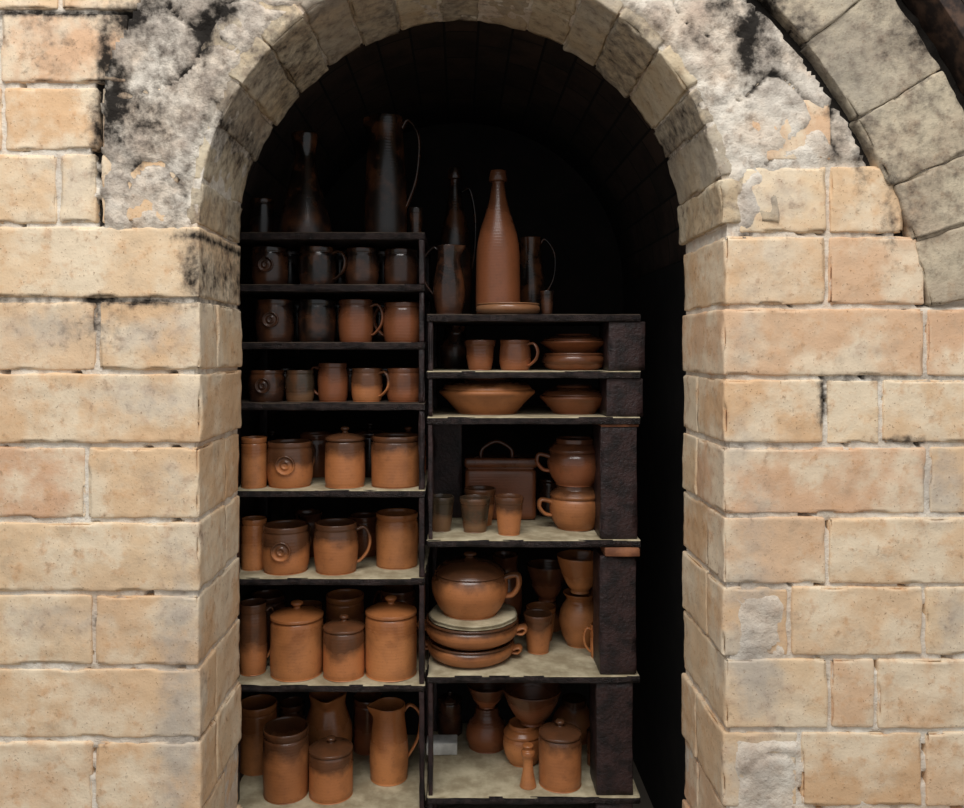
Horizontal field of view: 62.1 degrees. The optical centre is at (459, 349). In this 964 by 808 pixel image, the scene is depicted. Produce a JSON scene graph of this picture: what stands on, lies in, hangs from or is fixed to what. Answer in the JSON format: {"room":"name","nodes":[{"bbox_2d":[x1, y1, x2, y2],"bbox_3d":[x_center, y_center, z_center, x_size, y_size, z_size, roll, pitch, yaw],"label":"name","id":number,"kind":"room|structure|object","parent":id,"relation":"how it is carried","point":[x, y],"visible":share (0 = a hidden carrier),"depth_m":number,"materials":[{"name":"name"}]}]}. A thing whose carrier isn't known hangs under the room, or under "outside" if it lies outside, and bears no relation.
{"room":"pottery kiln","nodes":[
{"label":"pottery kiln","id":0,"kind":"room"},
{"bbox_2d":[240,261,299,780],"bbox_3d":[-0.755,0.727,2.943,0.050,2.047,1.394,0,0,0],"label":"wall","id":1,"kind":"structure","parent":0,"point":[284,422],"depth_m":2.87,"materials":[{"name":"brick"}]},
{"bbox_2d":[300,123,622,734],"bbox_3d":[0.005,0.344,3.665,1.530,2.812,0.050,0,0,0],"label":"wall","id":2,"kind":"structure","parent":0,"point":[547,198],"depth_m":3.64,"materials":[{"name":"black brick"}]},
{"bbox_2d":[240,20,685,283],"bbox_3d":[0.005,-0.689,2.943,1.570,0.785,1.394,0,0,0],"label":"ceiling","id":3,"kind":"structure","parent":0,"point":[524,83],"depth_m":2.92,"materials":[{"name":"stone"}]},
{"bbox_2d":[0,0,963,807],"bbox_3d":[0.048,0.068,2.072,3.705,3.365,0.376,0,0,0],"label":"wall","id":4,"kind":"structure","parent":0,"point":[823,455],"depth_m":1.90,"materials":[{"name":"brick"}]},
{"bbox_2d":[179,0,778,245],"bbox_3d":[0.005,-0.673,2.078,1.514,0.759,0.377,0,0,0],"label":"brick arch","id":5,"kind":"object","parent":4,"relation":"attached to","point":[297,48],"visible":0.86,"depth_m":2.04,"materials":[{"name":"stone"}]},
{"bbox_2d":[756,0,963,305],"bbox_3d":[0.363,-0.801,1.944,1.958,1.396,0.129,0,0,0],"label":"brick arch","id":6,"kind":"object","parent":4,"relation":"attached to","point":[907,118],"visible":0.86,"depth_m":1.89,"materials":[{"name":"stone"}]},
{"bbox_2d":[903,0,963,95],"bbox_3d":[0.510,-0.967,1.900,1.961,1.414,0.102,0,0,0],"label":"band","id":7,"kind":"object","parent":4,"relation":"attached to","point":[942,21],"visible":1,"depth_m":1.90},
{"bbox_2d":[476,169,519,313],"bbox_3d":[0.117,-0.331,2.460,0.137,0.438,0.135,0,0,0],"label":"bottle","id":8,"kind":"object","parent":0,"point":[498,255],"visible":0.87,"depth_m":2.41,"materials":[{"name":"red ceramic"}]},
{"bbox_2d":[438,761,652,807],"bbox_3d":[0.000,1.775,0.400,8.000,0.050,7.000,0,0,0],"label":"floor","id":9,"kind":"structure","parent":0,"point":[645,800],"depth_m":3.07,"materials":[{"name":"concrete"}]},
{"bbox_2d":[589,803,632,807],"bbox_3d":[0.454,1.543,2.419,0.112,0.415,0.126,0,0,0],"label":"prop","id":10,"kind":"object","parent":9,"relation":"on","point":[591,805],"visible":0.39,"depth_m":2.36,"materials":[{"name":"brick"}]},
{"bbox_2d":[427,723,640,804],"bbox_3d":[0.217,1.324,2.585,0.631,0.022,0.475,0,0,0],"label":"shelf","id":11,"kind":"object","parent":10,"relation":"on","point":[469,776],"visible":0.36,"depth_m":2.41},
{"bbox_2d":[428,683,433,795],"bbox_3d":[-0.087,1.146,2.377,0.017,0.333,0.049,0,0,0],"label":"prop","id":12,"kind":"object","parent":11,"relation":"on","point":[430,685],"visible":0.9,"depth_m":2.35,"materials":[{"name":"wood"}]},
{"bbox_2d":[438,690,461,735],"bbox_3d":[-0.034,1.241,2.750,0.084,0.144,0.082,0,0,-20],"label":"clay jar","id":13,"kind":"object","parent":11,"relation":"on","point":[449,703],"visible":0.98,"depth_m":2.72,"materials":[{"name":"brown ceramic"}]},
{"bbox_2d":[466,704,505,753],"bbox_3d":[0.090,1.248,2.660,0.141,0.129,0.139,0,0,0],"label":"clay pot","id":14,"kind":"object","parent":11,"relation":"on","point":[485,728],"visible":0.79,"depth_m":2.61,"materials":[{"name":"red ceramic"}]},
{"bbox_2d":[467,683,503,709],"bbox_3d":[0.090,1.147,2.660,0.133,0.073,0.135,0,0,0],"label":"clay bowl","id":15,"kind":"object","parent":14,"relation":"on","point":[486,695],"visible":0.84,"depth_m":2.63,"materials":[{"name":"red ceramic"}]},
{"bbox_2d":[503,716,539,767],"bbox_3d":[0.202,1.252,2.560,0.128,0.123,0.128,0,0,0],"label":"pot","id":16,"kind":"object","parent":11,"relation":"on","point":[516,734],"visible":0.73,"depth_m":2.52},
{"bbox_2d":[502,683,561,727],"bbox_3d":[0.230,1.134,2.560,0.191,0.112,0.196,0,0,0],"label":"clay bowl","id":17,"kind":"object","parent":16,"relation":"on","point":[532,704],"visible":0.91,"depth_m":2.52,"materials":[{"name":"red ceramic"}]},
{"bbox_2d":[538,718,581,793],"bbox_3d":[0.304,1.217,2.430,0.130,0.192,0.127,0,0,0],"label":"clay jar","id":18,"kind":"object","parent":11,"relation":"on","point":[560,742],"visible":1,"depth_m":2.38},
{"bbox_2d":[552,693,589,744],"bbox_3d":[0.388,1.248,2.720,0.149,0.130,0.153,0,0,0],"label":"clay pot","id":19,"kind":"object","parent":11,"relation":"on","point":[573,709],"visible":0.62,"depth_m":2.68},
{"bbox_2d":[589,682,632,794],"bbox_3d":[0.456,1.146,2.419,0.112,0.333,0.127,0,0,0],"label":"prop","id":20,"kind":"object","parent":11,"relation":"on","point":[610,704],"visible":0.85,"depth_m":2.36,"materials":[{"name":"stone"}]},
{"bbox_2d":[427,622,639,683],"bbox_3d":[0.216,0.969,2.585,0.630,0.022,0.474,0,0,0],"label":"shelf","id":21,"kind":"object","parent":20,"relation":"on","point":[563,663],"visible":0.45,"depth_m":2.39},
{"bbox_2d":[425,637,522,668],"bbox_3d":[0.035,0.929,2.510,0.276,0.057,0.270,0,0,-42],"label":"casserole dish","id":22,"kind":"object","parent":21,"relation":"on","point":[457,658],"visible":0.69,"depth_m":2.40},
{"bbox_2d":[417,612,527,650],"bbox_3d":[0.038,0.868,2.510,0.297,0.066,0.291,0,0,-42],"label":"casserole dish","id":23,"kind":"object","parent":22,"relation":"on","point":[451,638],"visible":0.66,"depth_m":2.39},
{"bbox_2d":[429,603,516,630],"bbox_3d":[0.040,0.828,2.509,0.276,0.014,0.283,0,0,0],"label":"bat","id":24,"kind":"object","parent":23,"relation":"on","point":[507,614],"visible":0.52,"depth_m":2.43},
{"bbox_2d":[432,550,521,620],"bbox_3d":[0.034,0.726,2.507,0.237,0.190,0.249,0,0,-36],"label":"pot","id":25,"kind":"object","parent":24,"relation":"on","point":[470,587],"visible":1,"depth_m":2.43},
{"bbox_2d":[492,550,521,623],"bbox_3d":[0.162,0.829,2.763,0.118,0.256,0.145,0,0,32],"label":"jug","id":26,"kind":"object","parent":21,"relation":"on","point":[508,560],"visible":0.38,"depth_m":2.71,"materials":[{"name":"red ceramic"}]},
{"bbox_2d":[523,609,552,654],"bbox_3d":[0.248,0.897,2.545,0.092,0.121,0.090,0,0,0],"label":"clay cup","id":27,"kind":"object","parent":21,"relation":"on","point":[538,622],"visible":0.99,"depth_m":2.51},
{"bbox_2d":[537,599,560,631],"bbox_3d":[0.301,0.911,2.765,0.125,0.094,0.123,0,0,0],"label":"clay pot","id":28,"kind":"object","parent":21,"relation":"on","point":[557,627],"visible":0.26,"depth_m":2.72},
{"bbox_2d":[526,559,564,601],"bbox_3d":[0.301,0.802,2.765,0.146,0.124,0.142,0,0,12],"label":"clay bowl","id":29,"kind":"object","parent":28,"relation":"on","point":[546,578],"visible":0.84,"depth_m":2.72,"materials":[{"name":"red ceramic"}]},
{"bbox_2d":[559,588,593,648],"bbox_3d":[0.392,0.874,2.610,0.136,0.168,0.138,0,0,0],"label":"clay pot","id":30,"kind":"object","parent":21,"relation":"on","point":[576,612],"visible":0.7,"depth_m":2.56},
{"bbox_2d":[557,549,592,594],"bbox_3d":[0.392,0.729,2.610,0.152,0.121,0.149,0,0,-45],"label":"clay bowl","id":31,"kind":"object","parent":30,"relation":"on","point":[576,565],"visible":0.84,"depth_m":2.57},
{"bbox_2d":[593,547,636,674],"bbox_3d":[0.466,0.782,2.418,0.112,0.352,0.126,0,0,0],"label":"prop","id":32,"kind":"object","parent":21,"relation":"on","point":[614,578],"visible":0.91,"depth_m":2.36,"materials":[{"name":"wood"}]},
{"bbox_2d":[599,547,639,556],"bbox_3d":[0.476,0.593,2.447,0.105,0.026,0.207,0,0,0],"label":"prop","id":33,"kind":"object","parent":32,"relation":"on","point":[607,551],"visible":0.38,"depth_m":2.34,"materials":[{"name":"tile"}]},
{"bbox_2d":[427,508,640,547],"bbox_3d":[0.217,0.569,2.585,0.632,0.022,0.474,0,0,0],"label":"shelf","id":34,"kind":"object","parent":33,"relation":"on","point":[541,531],"visible":0.41,"depth_m":2.37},
{"bbox_2d":[433,494,453,531],"bbox_3d":[-0.059,0.505,2.480,0.083,0.106,0.084,0,0,0],"label":"clay cup","id":35,"kind":"object","parent":34,"relation":"on","point":[442,503],"visible":0.78,"depth_m":2.45,"materials":[{"name":"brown ceramic"}]},
{"bbox_2d":[433,424,461,517],"bbox_3d":[-0.043,0.389,2.675,0.103,0.339,0.034,0,0,0],"label":"prop","id":36,"kind":"object","parent":34,"relation":"on","point":[447,438],"visible":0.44,"depth_m":2.66,"materials":[{"name":"stone"}]},
{"bbox_2d":[459,494,490,532],"bbox_3d":[0.046,0.506,2.470,0.096,0.104,0.095,0,0,0],"label":"clay cup","id":37,"kind":"object","parent":34,"relation":"on","point":[474,507],"visible":1,"depth_m":2.44,"materials":[{"name":"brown ceramic"}]},
{"bbox_2d":[464,439,536,519],"bbox_3d":[0.134,0.428,2.670,0.241,0.260,0.113,0,0,0],"label":"rectangular dish","id":38,"kind":"object","parent":34,"relation":"on","point":[511,473],"visible":0.77,"depth_m":2.62,"materials":[{"name":"red ceramic"}]},
{"bbox_2d":[494,494,523,535],"bbox_3d":[0.149,0.501,2.430,0.088,0.115,0.086,0,0,0],"label":"clay cup","id":39,"kind":"object","parent":34,"relation":"on","point":[508,506],"visible":1,"depth_m":2.40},
{"bbox_2d":[537,485,594,530],"bbox_3d":[0.356,0.490,2.525,0.188,0.136,0.167,0,0,29],"label":"pot","id":40,"kind":"object","parent":34,"relation":"on","point":[571,508],"visible":0.7,"depth_m":2.46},
{"bbox_2d":[534,436,595,486],"bbox_3d":[0.354,0.350,2.525,0.196,0.145,0.175,0,0,32],"label":"pot","id":41,"kind":"object","parent":40,"relation":"on","point":[571,462],"visible":0.9,"depth_m":2.46,"materials":[{"name":"red ceramic"}]},
{"bbox_2d":[593,424,637,538],"bbox_3d":[0.469,0.393,2.419,0.113,0.331,0.126,0,0,0],"label":"prop","id":42,"kind":"object","parent":34,"relation":"on","point":[615,482],"visible":0.88,"depth_m":2.36,"materials":[{"name":"stone"}]},
{"bbox_2d":[597,424,638,426],"bbox_3d":[0.472,0.223,2.452,0.114,0.008,0.195,0,0,0],"label":"prop","id":43,"kind":"object","parent":42,"relation":"on","point":[601,425],"visible":0.4,"depth_m":2.36,"materials":[{"name":"tile"}]},
{"bbox_2d":[427,406,639,423],"bbox_3d":[0.217,0.208,2.585,0.630,0.022,0.473,0,0,0],"label":"shelf","id":44,"kind":"object","parent":43,"relation":"on","point":[441,414],"visible":0.64,"depth_m":2.35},
{"bbox_2d":[439,378,534,414],"bbox_3d":[0.085,0.139,2.510,0.300,0.115,0.295,0,0,0],"label":"clay bowl","id":45,"kind":"object","parent":44,"relation":"on","point":[472,396],"visible":0.83,"depth_m":2.41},
{"bbox_2d":[540,384,601,414],"bbox_3d":[0.356,0.153,2.500,0.213,0.087,0.208,0,0,12],"label":"dish","id":46,"kind":"object","parent":44,"relation":"on","point":[573,399],"visible":0.91,"depth_m":2.43,"materials":[{"name":"red ceramic"}]},
{"bbox_2d":[599,378,642,416],"bbox_3d":[0.485,0.140,2.420,0.112,0.113,0.126,0,0,0],"label":"prop","id":47,"kind":"object","parent":44,"relation":"on","point":[621,397],"visible":0.86,"depth_m":2.36,"materials":[{"name":"stone"}]},
{"bbox_2d":[426,368,640,377],"bbox_3d":[0.217,0.073,2.585,0.632,0.022,0.474,0,0,0],"label":"shelf","id":48,"kind":"object","parent":47,"relation":"on","point":[437,372],"visible":0.73,"depth_m":2.35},
{"bbox_2d":[440,326,467,368],"bbox_3d":[-0.010,-0.010,2.652,0.100,0.143,0.125,0,0,30],"label":"jug","id":49,"kind":"object","parent":48,"relation":"on","point":[452,348],"visible":0.91,"depth_m":2.60,"materials":[{"name":"ceramic"}]},
{"bbox_2d":[464,340,495,369],"bbox_3d":[0.061,0.015,2.460,0.098,0.092,0.100,0,0,0],"label":"clay cup","id":50,"kind":"object","parent":48,"relation":"on","point":[479,353],"visible":0.94,"depth_m":2.42,"materials":[{"name":"red ceramic"}]},
{"bbox_2d":[499,340,538,369],"bbox_3d":[0.179,0.015,2.449,0.119,0.092,0.102,0,0,0],"label":"mug","id":51,"kind":"object","parent":48,"relation":"on","point":[513,354],"visible":0.94,"depth_m":2.41,"materials":[{"name":"red ceramic"}]},
{"bbox_2d":[541,353,603,369],"bbox_3d":[0.356,0.035,2.500,0.202,0.052,0.199,0,0,0],"label":"casserole dish","id":52,"kind":"object","parent":48,"relation":"on","point":[552,361],"visible":0.95,"depth_m":2.42,"materials":[{"name":"red ceramic"}]},
{"bbox_2d":[540,334,603,352],"bbox_3d":[0.356,-0.020,2.500,0.213,0.059,0.208,0,0,37],"label":"dish","id":53,"kind":"object","parent":52,"relation":"on","point":[560,343],"visible":0.94,"depth_m":2.43,"materials":[{"name":"red ceramic"}]},
{"bbox_2d":[601,322,644,370],"bbox_3d":[0.492,-0.011,2.419,0.111,0.145,0.125,0,0,0],"label":"prop","id":54,"kind":"object","parent":48,"relation":"on","point":[623,347],"visible":0.97,"depth_m":2.36,"materials":[{"name":"stone"}]},
{"bbox_2d":[427,314,640,325],"bbox_3d":[0.217,-0.095,2.585,0.632,0.022,0.474,0,0,0],"label":"shelf","id":55,"kind":"object","parent":54,"relation":"on","point":[437,319],"visible":0.88,"depth_m":2.35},
{"bbox_2d":[425,244,465,313],"bbox_3d":[-0.044,-0.212,2.449,0.123,0.212,0.098,0,0,40],"label":"jug","id":56,"kind":"object","parent":55,"relation":"on","point":[448,293],"visible":0.89,"depth_m":2.40,"materials":[{"name":"brown ceramic"}]},
{"bbox_2d":[439,167,476,313],"bbox_3d":[-0.017,-0.358,2.680,0.116,0.504,0.114,0,0,26],"label":"bottle","id":57,"kind":"object","parent":55,"relation":"on","point":[455,231],"visible":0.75,"depth_m":2.65,"materials":[{"name":"ceramic"}]},
{"bbox_2d":[476,302,539,314],"bbox_3d":[0.148,-0.124,2.460,0.199,0.036,0.203,0,0,0],"label":"casserole dish","id":58,"kind":"object","parent":55,"relation":"on","point":[491,308],"visible":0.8,"depth_m":2.38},
{"bbox_2d":[518,236,555,313],"bbox_3d":[0.248,-0.242,2.693,0.129,0.272,0.100,0,0,30],"label":"jug","id":59,"kind":"object","parent":55,"relation":"on","point":[532,277],"visible":0.64,"depth_m":2.66,"materials":[{"name":"ceramic"}]},
{"bbox_3d":[-0.676,1.563,2.382,0.031,0.374,0.059,0,0,0],"label":"prop","id":60,"kind":"object","parent":9,"relation":"on","visible":0},
{"bbox_2d":[238,735,427,807],"bbox_3d":[-0.397,1.365,2.585,0.592,0.022,0.473,0,0,0],"label":"shelf","id":61,"kind":"object","parent":60,"relation":"on","point":[366,794],"visible":0.26,"depth_m":2.45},
{"bbox_2d":[240,694,276,775],"bbox_3d":[-0.656,1.249,2.600,0.120,0.210,0.122,0,0,0],"label":"beaker","id":62,"kind":"object","parent":61,"relation":"on","point":[257,710],"visible":0.66,"depth_m":2.55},
{"bbox_2d":[262,716,308,804],"bbox_3d":[-0.533,1.253,2.450,0.141,0.203,0.143,0,0,0],"label":"beaker","id":63,"kind":"object","parent":61,"relation":"on","point":[285,758],"visible":0.99,"depth_m":2.40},
{"bbox_2d":[306,692,351,745],"bbox_3d":[-0.433,1.244,2.671,0.158,0.220,0.185,0,0,29],"label":"jug","id":64,"kind":"object","parent":61,"relation":"on","point":[328,714],"visible":0.5,"depth_m":2.61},
{"bbox_2d":[309,735,352,804],"bbox_3d":[-0.394,1.267,2.445,0.134,0.174,0.131,0,0,0],"label":"clay jar","id":65,"kind":"object","parent":61,"relation":"on","point":[331,756],"visible":1,"depth_m":2.40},
{"bbox_2d":[353,692,382,755],"bbox_3d":[-0.313,1.265,2.720,0.101,0.178,0.104,0,0,0],"label":"beaker","id":66,"kind":"object","parent":61,"relation":"on","point":[362,718],"visible":0.68,"depth_m":2.67,"materials":[{"name":"red ceramic"}]},
{"bbox_2d":[367,697,418,786],"bbox_3d":[-0.212,1.239,2.534,0.153,0.230,0.125,0,0,22],"label":"jug","id":67,"kind":"object","parent":61,"relation":"on","point":[389,754],"visible":0.98,"depth_m":2.49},
{"bbox_2d":[419,691,424,807],"bbox_3d":[-0.113,1.180,2.382,0.018,0.348,0.057,0,0,0],"label":"prop","id":68,"kind":"object","parent":61,"relation":"on","point":[421,694],"visible":0.86,"depth_m":2.35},
{"bbox_3d":[-0.676,1.180,2.780,0.031,0.348,0.062,0,0,0],"label":"prop","id":69,"kind":"object","parent":61,"relation":"on","visible":0},
{"bbox_2d":[237,630,428,691],"bbox_3d":[-0.397,0.995,2.585,0.591,0.022,0.473,0,0,0],"label":"shelf","id":70,"kind":"object","parent":69,"relation":"on","point":[264,682],"visible":0.28,"depth_m":2.35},
{"bbox_2d":[237,585,239,677],"bbox_3d":[-0.676,0.838,2.382,0.030,0.292,0.058,0,0,0],"label":"prop","id":71,"kind":"object","parent":70,"relation":"on","point":[238,616],"visible":0.09,"depth_m":2.40,"materials":[{"name":"wood"}]},
{"bbox_2d":[239,540,429,584],"bbox_3d":[-0.397,0.681,2.585,0.590,0.022,0.473,0,0,0],"label":"shelf","id":72,"kind":"object","parent":71,"relation":"on","point":[367,572],"visible":0.31,"depth_m":2.36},
{"bbox_2d":[237,520,240,572],"bbox_3d":[-0.676,0.551,2.382,0.032,0.236,0.060,0,0,0],"label":"prop","id":73,"kind":"object","parent":72,"relation":"on","point":[238,553],"visible":0.11,"depth_m":2.40,"materials":[{"name":"wood"}]},
{"bbox_2d":[237,469,427,496],"bbox_3d":[-0.397,0.422,2.585,0.591,0.022,0.474,0,0,0],"label":"shelf","id":74,"kind":"object","parent":73,"relation":"on","point":[317,488],"visible":0.31,"depth_m":2.35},
{"bbox_2d":[237,428,239,486],"bbox_3d":[-0.676,0.294,2.382,0.031,0.234,0.058,0,0,0],"label":"prop","id":75,"kind":"object","parent":74,"relation":"on","point":[238,429],"visible":0.18,"depth_m":2.40,"materials":[{"name":"brick"}]},
{"bbox_2d":[241,394,427,409],"bbox_3d":[-0.397,0.167,2.585,0.590,0.022,0.473,0,0,0],"label":"shelf","id":76,"kind":"object","parent":75,"relation":"on","point":[246,404],"visible":0.46,"depth_m":2.35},
{"bbox_2d":[248,370,284,401],"bbox_3d":[-0.589,0.108,2.456,0.111,0.095,0.154,0,0,0],"label":"mug","id":77,"kind":"object","parent":76,"relation":"on","point":[263,385],"visible":0.98,"depth_m":2.39,"materials":[{"name":"brown ceramic"}]},
{"bbox_2d":[285,370,314,401],"bbox_3d":[-0.493,0.108,2.450,0.089,0.095,0.112,0,0,-25],"label":"mug","id":78,"kind":"object","parent":76,"relation":"on","point":[299,384],"visible":1,"depth_m":2.40,"materials":[{"name":"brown ceramic"}]},
{"bbox_2d":[310,363,347,401],"bbox_3d":[-0.397,0.098,2.447,0.116,0.116,0.091,0,0,37],"label":"mug","id":79,"kind":"object","parent":76,"relation":"on","point":[332,377],"visible":0.98,"depth_m":2.40,"materials":[{"name":"red ceramic"}]},
{"bbox_2d":[351,368,389,401],"bbox_3d":[-0.270,0.105,2.440,0.122,0.101,0.094,0,0,0],"label":"mug","id":80,"kind":"object","parent":76,"relation":"on","point":[366,383],"visible":1,"depth_m":2.40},
{"bbox_2d":[386,368,418,401],"bbox_3d":[-0.168,0.105,2.454,0.113,0.101,0.140,0,0,0],"label":"mug","id":81,"kind":"object","parent":76,"relation":"on","point":[404,382],"visible":0.84,"depth_m":2.39,"materials":[{"name":"red ceramic"}]},
{"bbox_3d":[-0.676,0.077,2.382,0.029,0.157,0.057,0,0,0],"label":"prop","id":82,"kind":"object","parent":76,"relation":"on","visible":0},
{"bbox_2d":[242,342,427,349],"bbox_3d":[-0.397,-0.013,2.585,0.590,0.022,0.473,0,0,0],"label":"shelf","id":83,"kind":"object","parent":82,"relation":"on","point":[245,345],"visible":0.89,"depth_m":2.35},
{"bbox_2d":[255,299,294,341],"bbox_3d":[-0.564,-0.088,2.455,0.116,0.129,0.159,0,0,0],"label":"mug","id":84,"kind":"object","parent":83,"relation":"on","point":[274,318],"visible":0.91,"depth_m":2.39,"materials":[{"name":"brown ceramic"}]},
{"bbox_2d":[298,299,335,341],"bbox_3d":[-0.442,-0.088,2.453,0.116,0.129,0.142,0,0,-22],"label":"mug","id":85,"kind":"object","parent":83,"relation":"on","point":[316,317],"visible":0.9,"depth_m":2.39,"materials":[{"name":"ceramic"}]},
{"bbox_2d":[338,299,383,341],"bbox_3d":[-0.308,-0.088,2.431,0.134,0.129,0.106,0,0,45],"label":"mug","id":86,"kind":"object","parent":83,"relation":"on","point":[355,316],"visible":0.87,"depth_m":2.40,"materials":[{"name":"red ceramic"}]},
{"bbox_2d":[374,302,419,341],"bbox_3d":[-0.187,-0.083,2.437,0.149,0.120,0.123,0,0,-13],"label":"mug","id":87,"kind":"object","parent":83,"relation":"on","point":[401,319],"visible":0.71,"depth_m":2.39,"materials":[{"name":"red ceramic"}]},
{"bbox_2d":[241,436,266,488],"bbox_3d":[-0.620,0.336,2.406,0.076,0.150,0.075,0,0,0],"label":"beaker","id":88,"kind":"object","parent":74,"relation":"on","point":[253,448],"visible":1,"depth_m":2.37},
{"bbox_2d":[267,439,315,488],"bbox_3d":[-0.518,0.344,2.449,0.139,0.134,0.174,0,0,0],"label":"mug","id":89,"kind":"object","parent":74,"relation":"on","point":[290,462],"visible":1,"depth_m":2.38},
{"bbox_2d":[299,431,332,477],"bbox_3d":[-0.466,0.342,2.642,0.121,0.138,0.146,0,0,31],"label":"mug","id":90,"kind":"object","parent":74,"relation":"on","point":[317,437],"visible":0.55,"depth_m":2.58,"materials":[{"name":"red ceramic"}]},
{"bbox_2d":[325,426,364,488],"bbox_3d":[-0.349,0.321,2.429,0.122,0.180,0.124,0,0,0],"label":"clay jar","id":91,"kind":"object","parent":74,"relation":"on","point":[344,450],"visible":1,"depth_m":2.38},
{"bbox_2d":[371,433,418,488],"bbox_3d":[-0.195,0.335,2.442,0.152,0.152,0.148,0,0,0],"label":"beaker","id":92,"kind":"object","parent":74,"relation":"on","point":[394,456],"visible":0.91,"depth_m":2.38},
{"bbox_2d":[241,516,266,570],"bbox_3d":[-0.633,0.593,2.460,0.078,0.153,0.076,0,0,0],"label":"beaker","id":93,"kind":"object","parent":72,"relation":"on","point":[252,526],"visible":0.84,"depth_m":2.43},
{"bbox_2d":[262,519,311,575],"bbox_3d":[-0.530,0.600,2.450,0.144,0.139,0.178,0,0,0],"label":"mug","id":94,"kind":"object","parent":72,"relation":"on","point":[286,544],"visible":1,"depth_m":2.38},
{"bbox_2d":[313,518,370,575],"bbox_3d":[-0.366,0.597,2.429,0.161,0.146,0.133,0,0,25],"label":"mug","id":95,"kind":"object","parent":72,"relation":"on","point":[335,542],"visible":1,"depth_m":2.38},
{"bbox_2d":[349,512,376,556],"bbox_3d":[-0.302,0.606,2.630,0.132,0.127,0.105,0,0,0],"label":"mug","id":96,"kind":"object","parent":72,"relation":"on","point":[368,519],"visible":0.47,"depth_m":2.59,"materials":[{"name":"red ceramic"}]},
{"bbox_2d":[376,508,417,569],"bbox_3d":[-0.197,0.588,2.500,0.134,0.164,0.131,0,0,0],"label":"beaker","id":97,"kind":"object","parent":72,"relation":"on","point":[396,528],"visible":1,"depth_m":2.45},
{"bbox_2d":[240,598,274,675],"bbox_3d":[-0.623,0.878,2.450,0.108,0.212,0.084,0,0,0],"label":"mug","id":98,"kind":"object","parent":70,"relation":"on","point":[253,611],"visible":0.91,"depth_m":2.42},
{"bbox_2d":[270,599,323,681],"bbox_3d":[-0.498,0.875,2.447,0.161,0.219,0.161,0,0,0],"label":"clay jar","id":99,"kind":"object","parent":70,"relation":"on","point":[296,629],"visible":1,"depth_m":2.38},
{"bbox_2d":[323,614,364,681],"bbox_3d":[-0.352,0.893,2.430,0.127,0.182,0.124,0,0,0],"label":"clay jar","id":100,"kind":"object","parent":70,"relation":"on","point":[343,637],"visible":1,"depth_m":2.38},
{"bbox_2d":[326,589,363,622],"bbox_3d":[-0.380,0.895,2.640,0.126,0.179,0.125,0,0,0],"label":"beaker","id":101,"kind":"object","parent":70,"relation":"on","point":[350,602],"visible":0.54,"depth_m":2.60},
{"bbox_2d":[365,594,416,681],"bbox_3d":[-0.211,0.867,2.445,0.159,0.235,0.156,0,0,0],"label":"clay jar","id":102,"kind":"object","parent":70,"relation":"on","point":[390,624],"visible":1,"depth_m":2.38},
{"bbox_2d":[419,584,424,683],"bbox_3d":[-0.113,0.838,2.382,0.019,0.292,0.058,0,0,0],"label":"prop","id":103,"kind":"object","parent":70,"relation":"on","point":[421,587],"visible":0.92,"depth_m":2.35,"materials":[{"name":"wood"}]},
{"bbox_2d":[623,261,685,807],"bbox_3d":[0.765,0.727,2.943,0.050,2.047,1.394,0,0,0],"label":"wall","id":104,"kind":"structure","parent":0,"point":[658,741],"depth_m":2.97,"materials":[{"name":"black brick"}]},
{"bbox_3d":[-0.676,-0.098,2.382,0.032,0.148,0.060,0,0,0],"label":"prop","id":105,"kind":"object","parent":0,"visible":0},
{"bbox_2d":[240,284,430,300],"bbox_3d":[-0.396,-0.183,2.585,0.590,0.022,0.473,0,0,0],"label":"shelf","id":106,"kind":"object","parent":105,"relation":"on","point":[295,292],"visible":0.86,"depth_m":2.36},
{"bbox_2d":[251,246,287,283],"bbox_3d":[-0.580,-0.253,2.456,0.109,0.117,0.154,0,0,0],"label":"mug","id":107,"kind":"object","parent":106,"relation":"on","point":[269,264],"visible":0.83,"depth_m":2.39,"materials":[{"name":"brown ceramic"}]},
{"bbox_2d":[298,246,346,283],"bbox_3d":[-0.416,-0.253,2.440,0.152,0.117,0.115,0,0,0],"label":"mug","id":108,"kind":"object","parent":106,"relation":"on","point":[316,264],"visible":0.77,"depth_m":2.39,"materials":[{"name":"ceramic"}]},
{"bbox_2d":[345,247,378,283],"bbox_3d":[-0.291,-0.251,2.450,0.103,0.114,0.130,0,0,41],"label":"mug","id":109,"kind":"object","parent":106,"relation":"on","point":[362,267],"visible":0.8,"depth_m":2.40,"materials":[{"name":"brown ceramic"}]},
{"bbox_2d":[384,248,417,283],"bbox_3d":[-0.175,-0.249,2.453,0.104,0.111,0.130,0,0,19],"label":"mug","id":110,"kind":"object","parent":106,"relation":"on","point":[400,264],"visible":0.8,"depth_m":2.40,"materials":[{"name":"brown ceramic"}]},
{"bbox_3d":[-0.676,-0.259,2.382,0.032,0.131,0.060,0,0,0],"label":"prop","id":111,"kind":"object","parent":106,"relation":"on","visible":0},
{"bbox_2d":[239,232,430,257],"bbox_3d":[-0.397,-0.336,2.585,0.590,0.022,0.473,0,0,0],"label":"shelf","id":112,"kind":"object","parent":111,"relation":"on","point":[294,241],"visible":0.62,"depth_m":2.36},
{"bbox_2d":[250,198,273,231],"bbox_3d":[-0.624,-0.410,2.520,0.076,0.126,0.077,0,0,0],"label":"beaker","id":113,"kind":"object","parent":112,"relation":"on","point":[261,209],"visible":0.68,"depth_m":2.49,"materials":[{"name":"ceramic"}]},
{"bbox_2d":[278,131,331,231],"bbox_3d":[-0.488,-0.513,2.520,0.174,0.334,0.178,0,0,-45],"label":"flask","id":114,"kind":"object","parent":112,"relation":"on","point":[304,208],"visible":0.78,"depth_m":2.48,"materials":[{"name":"ceramic"}]},
{"bbox_2d":[362,113,420,232],"bbox_3d":[-0.222,-0.539,2.510,0.165,0.384,0.130,0,0,40],"label":"jug","id":115,"kind":"object","parent":112,"relation":"on","point":[386,202],"visible":0.8,"depth_m":2.47,"materials":[{"name":"ceramic"}]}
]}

